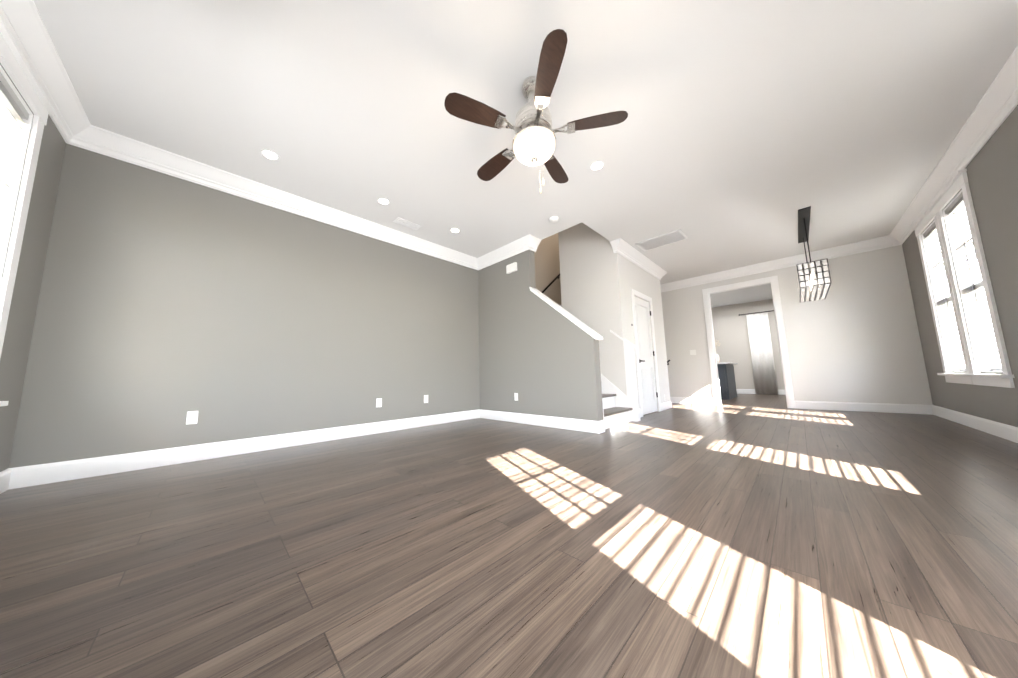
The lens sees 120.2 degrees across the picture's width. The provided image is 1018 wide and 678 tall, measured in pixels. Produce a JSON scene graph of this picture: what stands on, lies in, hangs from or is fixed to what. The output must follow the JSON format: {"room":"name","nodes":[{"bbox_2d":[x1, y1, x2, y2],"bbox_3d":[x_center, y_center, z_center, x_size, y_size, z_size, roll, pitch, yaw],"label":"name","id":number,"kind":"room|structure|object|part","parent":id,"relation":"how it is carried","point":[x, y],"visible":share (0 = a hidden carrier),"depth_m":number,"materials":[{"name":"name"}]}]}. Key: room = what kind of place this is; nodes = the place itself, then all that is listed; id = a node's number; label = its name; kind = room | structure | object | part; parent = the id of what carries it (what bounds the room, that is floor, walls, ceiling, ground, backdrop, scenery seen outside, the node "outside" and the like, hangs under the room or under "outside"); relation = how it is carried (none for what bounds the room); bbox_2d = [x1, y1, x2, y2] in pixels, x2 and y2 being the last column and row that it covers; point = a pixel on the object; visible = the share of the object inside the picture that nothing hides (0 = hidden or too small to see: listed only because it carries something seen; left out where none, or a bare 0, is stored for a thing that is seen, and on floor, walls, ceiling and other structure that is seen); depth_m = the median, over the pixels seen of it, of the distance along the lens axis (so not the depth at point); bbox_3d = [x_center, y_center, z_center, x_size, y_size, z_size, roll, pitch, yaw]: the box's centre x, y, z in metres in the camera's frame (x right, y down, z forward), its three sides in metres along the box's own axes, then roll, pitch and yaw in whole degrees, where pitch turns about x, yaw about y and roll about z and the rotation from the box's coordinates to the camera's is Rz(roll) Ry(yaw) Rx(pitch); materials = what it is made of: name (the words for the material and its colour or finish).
{"room":"empty living room","nodes":[
{"label":"empty living room","id":0,"kind":"room"},
{"bbox_2d":[0,63,65,471],"bbox_3d":[-1.669,-0.626,0.279,5.663,2.800,0.150,-8,-10,44],"label":"wall","id":1,"kind":"structure","parent":0,"point":[22,314],"depth_m":2.05,"materials":[{"name":"grey paint"}]},
{"bbox_2d":[0,467,15,493],"bbox_3d":[-1.593,0.700,0.188,5.333,0.142,0.016,-8,-10,44],"label":"baseboard","id":2,"kind":"structure","parent":1,"relation":"attached to","point":[8,475],"depth_m":2.01,"materials":[{"name":"white wood"}]},
{"bbox_2d":[0,15,56,405],"bbox_3d":[-2.909,-0.605,1.551,0.940,2.120,0.215,-8,-10,44],"label":"window","id":3,"kind":"structure","parent":1,"relation":"in","point":[17,68],"depth_m":1.85,"materials":[{"name":"white wood"}]},
{"bbox_2d":[0,72,28,242],"bbox_3d":[-2.902,-0.600,1.557,0.684,1.864,0.082,-8,-10,44],"label":"window blinds","id":4,"kind":"object","parent":3,"relation":"attached to","point":[11,106],"visible":0.98,"depth_m":1.80,"materials":[{"name":"grey plastic"}]},
{"bbox_2d":[0,0,95,149],"bbox_3d":[-1.646,-1.918,0.576,5.243,0.165,0.120,-8,-10,44],"label":"crown molding","id":5,"kind":"structure","parent":1,"relation":"attached to","point":[23,19],"depth_m":1.88,"materials":[{"name":"white wood"}]},
{"bbox_2d":[9,143,560,467],"bbox_3d":[-0.581,-1.329,5.460,0.150,5.400,8.620,-8,-10,44],"label":"wall","id":6,"kind":"structure","parent":0,"point":[166,303],"depth_m":2.87,"materials":[{"name":"grey paint"}]},
{"bbox_2d":[186,411,197,424],"bbox_3d":[-2.900,0.711,2.678,0.009,0.115,0.070,-8,-10,44],"label":"electrical outlet","id":7,"kind":"object","parent":6,"relation":"attached to","point":[192,417],"visible":1,"depth_m":2.68,"materials":[{"name":"white plastic"}]},
{"bbox_2d":[12,409,479,488],"bbox_3d":[-1.985,1.118,3.550,0.016,0.142,4.228,-8,-10,44],"label":"baseboard","id":8,"kind":"structure","parent":6,"relation":"attached to","point":[24,476],"depth_m":2.68,"materials":[{"name":"white wood"}]},
{"bbox_2d":[84,126,482,269],"bbox_3d":[-1.975,-1.510,3.866,0.120,0.165,4.138,-8,-10,44],"label":"crown molding","id":9,"kind":"structure","parent":6,"relation":"attached to","point":[104,142],"depth_m":3.09,"materials":[{"name":"white wood"}]},
{"bbox_2d":[376,398,381,406],"bbox_3d":[-1.719,0.830,3.869,0.009,0.115,0.070,-8,-10,44],"label":"electrical outlet","id":10,"kind":"object","parent":6,"relation":"attached to","point":[378,402],"visible":1,"depth_m":3.87,"materials":[{"name":"white plastic"}]},
{"bbox_2d":[424,395,427,402],"bbox_3d":[-1.234,0.879,4.358,0.009,0.115,0.070,-8,-10,44],"label":"electrical outlet","id":11,"kind":"object","parent":6,"relation":"attached to","point":[425,398],"visible":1,"depth_m":4.35,"materials":[{"name":"white plastic"}]},
{"bbox_2d":[542,274,559,292],"bbox_3d":[1.161,-1.534,7.094,0.094,2.043,2.474,-8,-10,44],"label":"stair handrail","id":12,"kind":"object","parent":6,"relation":"attached to","point":[544,290],"visible":0.17,"depth_m":6.80,"materials":[{"name":"black metal"}]},
{"bbox_2d":[0,394,1017,677],"bbox_3d":[2.803,1.272,4.585,5.663,0.120,12.800,-8,-10,44],"label":"floor","id":13,"kind":"structure","parent":0,"point":[756,536],"depth_m":1.16,"materials":[{"name":"brown wood"}]},
{"bbox_2d":[560,305,635,428],"bbox_3d":[1.785,-0.235,6.016,2.221,3.260,4.105,-8,-10,44],"label":"staircase","id":14,"kind":"structure","parent":13,"relation":"on","point":[618,406],"depth_m":4.33,"materials":[{"name":"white wood"}]},
{"bbox_2d":[718,362,736,399],"bbox_3d":[5.580,1.120,7.979,0.800,0.880,1.212,-8,-10,44],"label":"kitchen island","id":15,"kind":"object","parent":13,"relation":"on","point":[727,382],"depth_m":7.38,"materials":[{"name":"black wood"}]},
{"bbox_2d":[717,362,736,365],"bbox_3d":[5.609,0.663,8.075,0.960,0.040,1.400,-8,-10,44],"label":"island countertop","id":16,"kind":"structure","parent":15,"relation":"on","point":[718,363],"depth_m":7.41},
{"bbox_2d":[715,340,719,361],"bbox_3d":[5.441,0.299,7.724,0.260,0.602,0.277,-8,-10,44],"label":"vase","id":17,"kind":"object","parent":16,"relation":"on","point":[717,355],"visible":0.38,"depth_m":7.63,"materials":[{"name":"white ceramic"}]},
{"bbox_2d":[34,0,1017,307],"bbox_3d":[2.738,-1.716,4.948,5.663,0.300,12.800,-8,-10,44],"label":"ceiling","id":18,"kind":"structure","parent":0,"point":[744,132],"depth_m":2.26,"materials":[{"name":"white paint"}]},
{"bbox_2d":[261,149,279,160],"bbox_3d":[-2.227,-1.723,2.727,0.138,0.008,0.138,-8,-10,44],"label":"recessed light","id":19,"kind":"object","parent":18,"relation":"in","point":[269,154],"visible":1,"depth_m":2.73,"materials":[{"name":"white"}]},
{"bbox_2d":[377,198,389,204],"bbox_3d":[-1.493,-1.648,3.482,0.138,0.008,0.138,-8,-10,44],"label":"recessed light","id":20,"kind":"object","parent":18,"relation":"in","point":[383,201],"visible":1,"depth_m":3.48,"materials":[{"name":"white"}]},
{"bbox_2d":[393,217,421,229],"bbox_3d":[-1.387,-1.583,3.998,0.150,0.014,0.340,-8,-10,44],"label":"ceiling vent","id":21,"kind":"object","parent":18,"relation":"in","point":[406,223],"visible":1,"depth_m":3.98,"materials":[{"name":"white metal"}]},
{"bbox_2d":[450,228,459,232],"bbox_3d":[-0.777,-1.575,4.211,0.138,0.008,0.138,-8,-10,44],"label":"recessed light","id":22,"kind":"object","parent":18,"relation":"in","point":[454,230],"visible":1,"depth_m":4.21,"materials":[{"name":"white"}]},
{"bbox_2d":[444,29,627,192],"bbox_3d":[0.150,-1.411,2.110,1.171,0.878,1.208,-8,-10,44],"label":"ceiling fan","id":23,"kind":"object","parent":18,"relation":"hanging from","point":[534,142],"visible":1,"depth_m":1.96,"materials":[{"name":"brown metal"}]},
{"bbox_3d":[0.178,-1.327,2.061,0.294,0.100,0.294,-8,-10,44],"label":"lamp shade","id":24,"kind":"part","parent":23,"relation":"part of","materials":[{"name":"white glass"}]},
{"bbox_3d":[0.173,-1.240,2.061,0.555,0.449,0.574,-8,-10,44],"label":"arm","id":25,"kind":"part","parent":23,"relation":"part of"},
{"bbox_3d":[0.227,-1.048,1.999,0.022,0.127,0.063,-8,-10,44],"label":"cord","id":26,"kind":"part","parent":23,"relation":"part of","materials":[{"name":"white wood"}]},
{"bbox_2d":[549,216,558,222],"bbox_3d":[0.607,-1.619,3.945,0.132,0.042,0.132,-8,-10,44],"label":"smoke detector","id":27,"kind":"object","parent":18,"relation":"attached to","point":[553,219],"visible":1,"depth_m":3.91,"materials":[{"name":"white plastic"}]},
{"bbox_2d":[590,161,603,170],"bbox_3d":[0.893,-1.763,2.963,0.138,0.008,0.138,-8,-10,44],"label":"recessed light","id":28,"kind":"object","parent":18,"relation":"in","point":[596,165],"visible":1,"depth_m":2.96,"materials":[{"name":"white"}]},
{"bbox_2d":[635,229,687,250],"bbox_3d":[2.440,-1.582,4.694,0.660,0.014,0.420,-8,-10,44],"label":"ceiling vent","id":29,"kind":"object","parent":18,"relation":"in","point":[664,240],"visible":1,"depth_m":4.67,"materials":[{"name":"white metal"}]},
{"bbox_2d":[796,206,830,302],"bbox_3d":[4.369,-1.173,4.265,0.288,1.014,1.420,-8,-10,44],"label":"pendant chandelier","id":30,"kind":"object","parent":18,"relation":"hanging from","point":[814,287],"visible":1,"depth_m":3.99,"materials":[{"name":"glass"}]},
{"bbox_2d":[478,250,602,420],"bbox_3d":[0.301,-0.157,4.487,2.223,2.800,0.130,-8,-10,44],"label":"wall","id":31,"kind":"structure","parent":0,"point":[538,355],"depth_m":4.39,"materials":[{"name":"grey paint"}]},
{"bbox_2d":[476,234,535,267],"bbox_3d":[-0.077,-1.436,4.815,1.200,0.165,0.122,-8,-10,44],"label":"crown molding","id":32,"kind":"structure","parent":31,"relation":"attached to","point":[527,242],"depth_m":4.76,"materials":[{"name":"white wood"}]},
{"bbox_2d":[506,262,516,273],"bbox_3d":[0.044,-1.161,4.719,0.210,0.140,0.045,-8,-10,44],"label":"door chime","id":33,"kind":"object","parent":31,"relation":"attached to","point":[511,267],"visible":1,"depth_m":4.69,"materials":[{"name":"white plastic"}]},
{"bbox_2d":[480,409,603,433],"bbox_3d":[0.292,1.155,4.262,2.216,0.142,0.016,-8,-10,44],"label":"baseboard","id":34,"kind":"structure","parent":31,"relation":"attached to","point":[590,426],"depth_m":4.03,"materials":[{"name":"white wood"}]},
{"bbox_2d":[529,287,602,339],"bbox_3d":[0.751,-0.402,4.066,1.048,0.911,0.170,-8,-10,44],"label":"trim","id":35,"kind":"structure","parent":31,"relation":"attached to","point":[571,318],"depth_m":3.95,"materials":[{"name":"white wood"}]},
{"bbox_2d":[558,223,618,388],"bbox_3d":[1.345,-1.405,5.180,0.980,5.400,0.130,-8,-10,44],"label":"wall","id":36,"kind":"structure","parent":0,"point":[585,279],"depth_m":5.00,"materials":[{"name":"grey paint"}]},
{"bbox_2d":[610,330,640,421],"bbox_3d":[1.794,0.517,4.518,0.345,1.405,0.130,-8,-10,44],"label":"trim","id":37,"kind":"structure","parent":36,"relation":"attached to","point":[630,372],"depth_m":4.42,"materials":[{"name":"white wood"}]},
{"bbox_2d":[609,245,669,411],"bbox_3d":[2.441,-0.102,5.323,0.120,2.800,2.056,-8,-10,44],"label":"wall","id":38,"kind":"structure","parent":0,"point":[627,275],"depth_m":4.91,"materials":[{"name":"grey paint"}]},
{"bbox_2d":[612,238,666,279],"bbox_3d":[2.493,-1.421,5.404,0.135,0.165,2.296,-8,-10,44],"label":"crown molding","id":39,"kind":"structure","parent":38,"relation":"attached to","point":[619,246],"depth_m":5.14,"materials":[{"name":"white wood"}]},
{"bbox_2d":[634,296,657,414],"bbox_3d":[2.426,0.259,5.175,0.087,2.024,0.766,-8,-10,44],"label":"closet door","id":40,"kind":"structure","parent":38,"relation":"in","point":[647,372],"depth_m":5.19,"materials":[{"name":"white wood"}]},
{"bbox_3d":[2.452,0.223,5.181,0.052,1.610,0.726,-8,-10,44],"label":"handle","id":41,"kind":"part","parent":40,"relation":"part of","materials":[{"name":"white wood"}]},
{"bbox_2d":[631,289,660,416],"bbox_3d":[2.433,0.217,5.170,0.018,2.130,0.950,-8,-10,44],"label":"door frame","id":42,"kind":"structure","parent":38,"relation":"attached to","point":[639,294],"depth_m":4.98,"materials":[{"name":"white wood"}]},
{"bbox_2d":[661,401,671,410],"bbox_3d":[3.016,1.262,5.628,0.031,0.142,0.656,-8,-10,44],"label":"baseboard","id":43,"kind":"structure","parent":38,"relation":"attached to","point":[665,405],"depth_m":5.61,"materials":[{"name":"white wood"}]},
{"bbox_2d":[711,299,784,389],"bbox_3d":[7.212,0.271,9.242,5.663,2.800,0.150,-8,-10,44],"label":"wall","id":44,"kind":"structure","parent":0,"point":[730,328],"depth_m":9.12,"materials":[{"name":"grey paint"}]},
{"bbox_2d":[736,389,784,394],"bbox_3d":[7.183,1.584,9.023,5.363,0.142,0.016,-8,-10,44],"label":"baseboard","id":45,"kind":"structure","parent":44,"relation":"attached to","point":[781,392],"depth_m":8.88,"materials":[{"name":"white wood"}]},
{"bbox_3d":[7.854,-0.868,8.529,1.830,0.038,0.118,-8,-10,44],"label":"curtain rod","id":46,"kind":"object","parent":44,"relation":"attached to","visible":0},
{"bbox_2d":[746,312,777,393],"bbox_3d":[7.506,0.391,8.689,0.500,2.385,0.064,-8,-10,44],"label":"panel","id":47,"kind":"object","parent":46,"relation":"hanging from","point":[763,365],"visible":1,"depth_m":8.68,"materials":[{"name":"white fabric"}]},
{"bbox_2d":[661,245,932,404],"bbox_3d":[4.447,-0.021,6.345,5.513,2.800,0.120,-8,-10,44],"label":"wall","id":48,"kind":"structure","parent":0,"point":[853,336],"depth_m":5.02,"materials":[{"name":"grey paint"}]},
{"bbox_2d":[670,397,713,404],"bbox_3d":[3.408,1.436,7.133,2.648,0.142,0.016,-8,-10,44],"label":"baseboard","id":49,"kind":"structure","parent":48,"relation":"attached to","point":[686,400],"depth_m":6.48,"materials":[{"name":"white wood"}]},
{"bbox_2d":[690,350,695,354],"bbox_3d":[4.120,0.278,6.548,0.115,0.115,0.010,-8,-10,44],"label":"light switch","id":50,"kind":"object","parent":48,"relation":"attached to","point":[692,352],"visible":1,"depth_m":6.55,"materials":[{"name":"white plastic"}]},
{"bbox_2d":[702,276,794,407],"bbox_3d":[4.814,0.069,5.973,1.240,2.515,0.160,-8,-10,44],"label":"door frame","id":51,"kind":"structure","parent":48,"relation":"attached to","point":[783,349],"depth_m":5.88,"materials":[{"name":"white wood"}]},
{"bbox_2d":[660,236,887,291],"bbox_3d":[4.596,-1.374,6.163,4.235,0.165,0.120,-8,-10,44],"label":"crown molding","id":52,"kind":"structure","parent":48,"relation":"attached to","point":[880,242],"depth_m":5.55,"materials":[{"name":"white wood"}]},
{"bbox_2d":[795,401,931,414],"bbox_3d":[5.747,1.107,4.848,1.445,0.142,0.016,-8,-10,44],"label":"baseboard","id":53,"kind":"structure","parent":48,"relation":"attached to","point":[842,406],"depth_m":4.76,"materials":[{"name":"white wood"}]},
{"bbox_2d":[902,105,1017,426],"bbox_3d":[4.786,-0.448,2.897,0.150,2.800,12.650,-8,-10,44],"label":"wall","id":54,"kind":"structure","parent":0,"point":[992,170],"depth_m":2.67,"materials":[{"name":"grey paint"}]},
{"bbox_2d":[888,45,1017,246],"bbox_3d":[3.205,-1.889,1.680,0.120,0.165,8.500,-8,-10,44],"label":"crown molding","id":55,"kind":"structure","parent":54,"relation":"attached to","point":[982,124],"depth_m":2.62,"materials":[{"name":"white wood"}]},
{"bbox_2d":[911,168,1014,387],"bbox_3d":[5.117,-0.568,3.301,0.215,2.120,1.710,-8,-10,44],"label":"window","id":56,"kind":"structure","parent":54,"relation":"in","point":[956,184],"depth_m":3.24,"materials":[{"name":"white wood"}]},
{"bbox_2d":[923,222,965,372],"bbox_3d":[5.403,-0.532,3.600,0.082,1.864,0.624,-8,-10,44],"label":"window blinds","id":57,"kind":"object","parent":56,"relation":"attached to","point":[931,230],"visible":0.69,"depth_m":3.69,"materials":[{"name":"grey plastic"}]},
{"bbox_3d":[5.454,-0.540,3.551,0.040,1.870,0.616,-8,-10,44],"label":"window sash","id":58,"kind":"part","parent":56,"relation":"part of","materials":[{"name":"white wood"}]},
{"bbox_2d":[945,192,1002,373],"bbox_3d":[4.820,-0.591,3.012,0.082,1.864,0.624,-8,-10,44],"label":"window blinds","id":59,"kind":"object","parent":56,"relation":"attached to","point":[957,203],"visible":0.56,"depth_m":3.09,"materials":[{"name":"grey plastic"}]},
{"bbox_3d":[4.871,-0.599,2.963,0.040,1.870,0.616,-8,-10,44],"label":"window sash","id":60,"kind":"part","parent":56,"relation":"part of","materials":[{"name":"glass"}]},
{"bbox_2d":[928,405,1017,442],"bbox_3d":[3.299,0.732,1.325,0.016,0.142,8.500,-8,-10,44],"label":"baseboard","id":61,"kind":"structure","parent":54,"relation":"attached to","point":[1005,431],"depth_m":3.20,"materials":[{"name":"white wood"}]}
]}

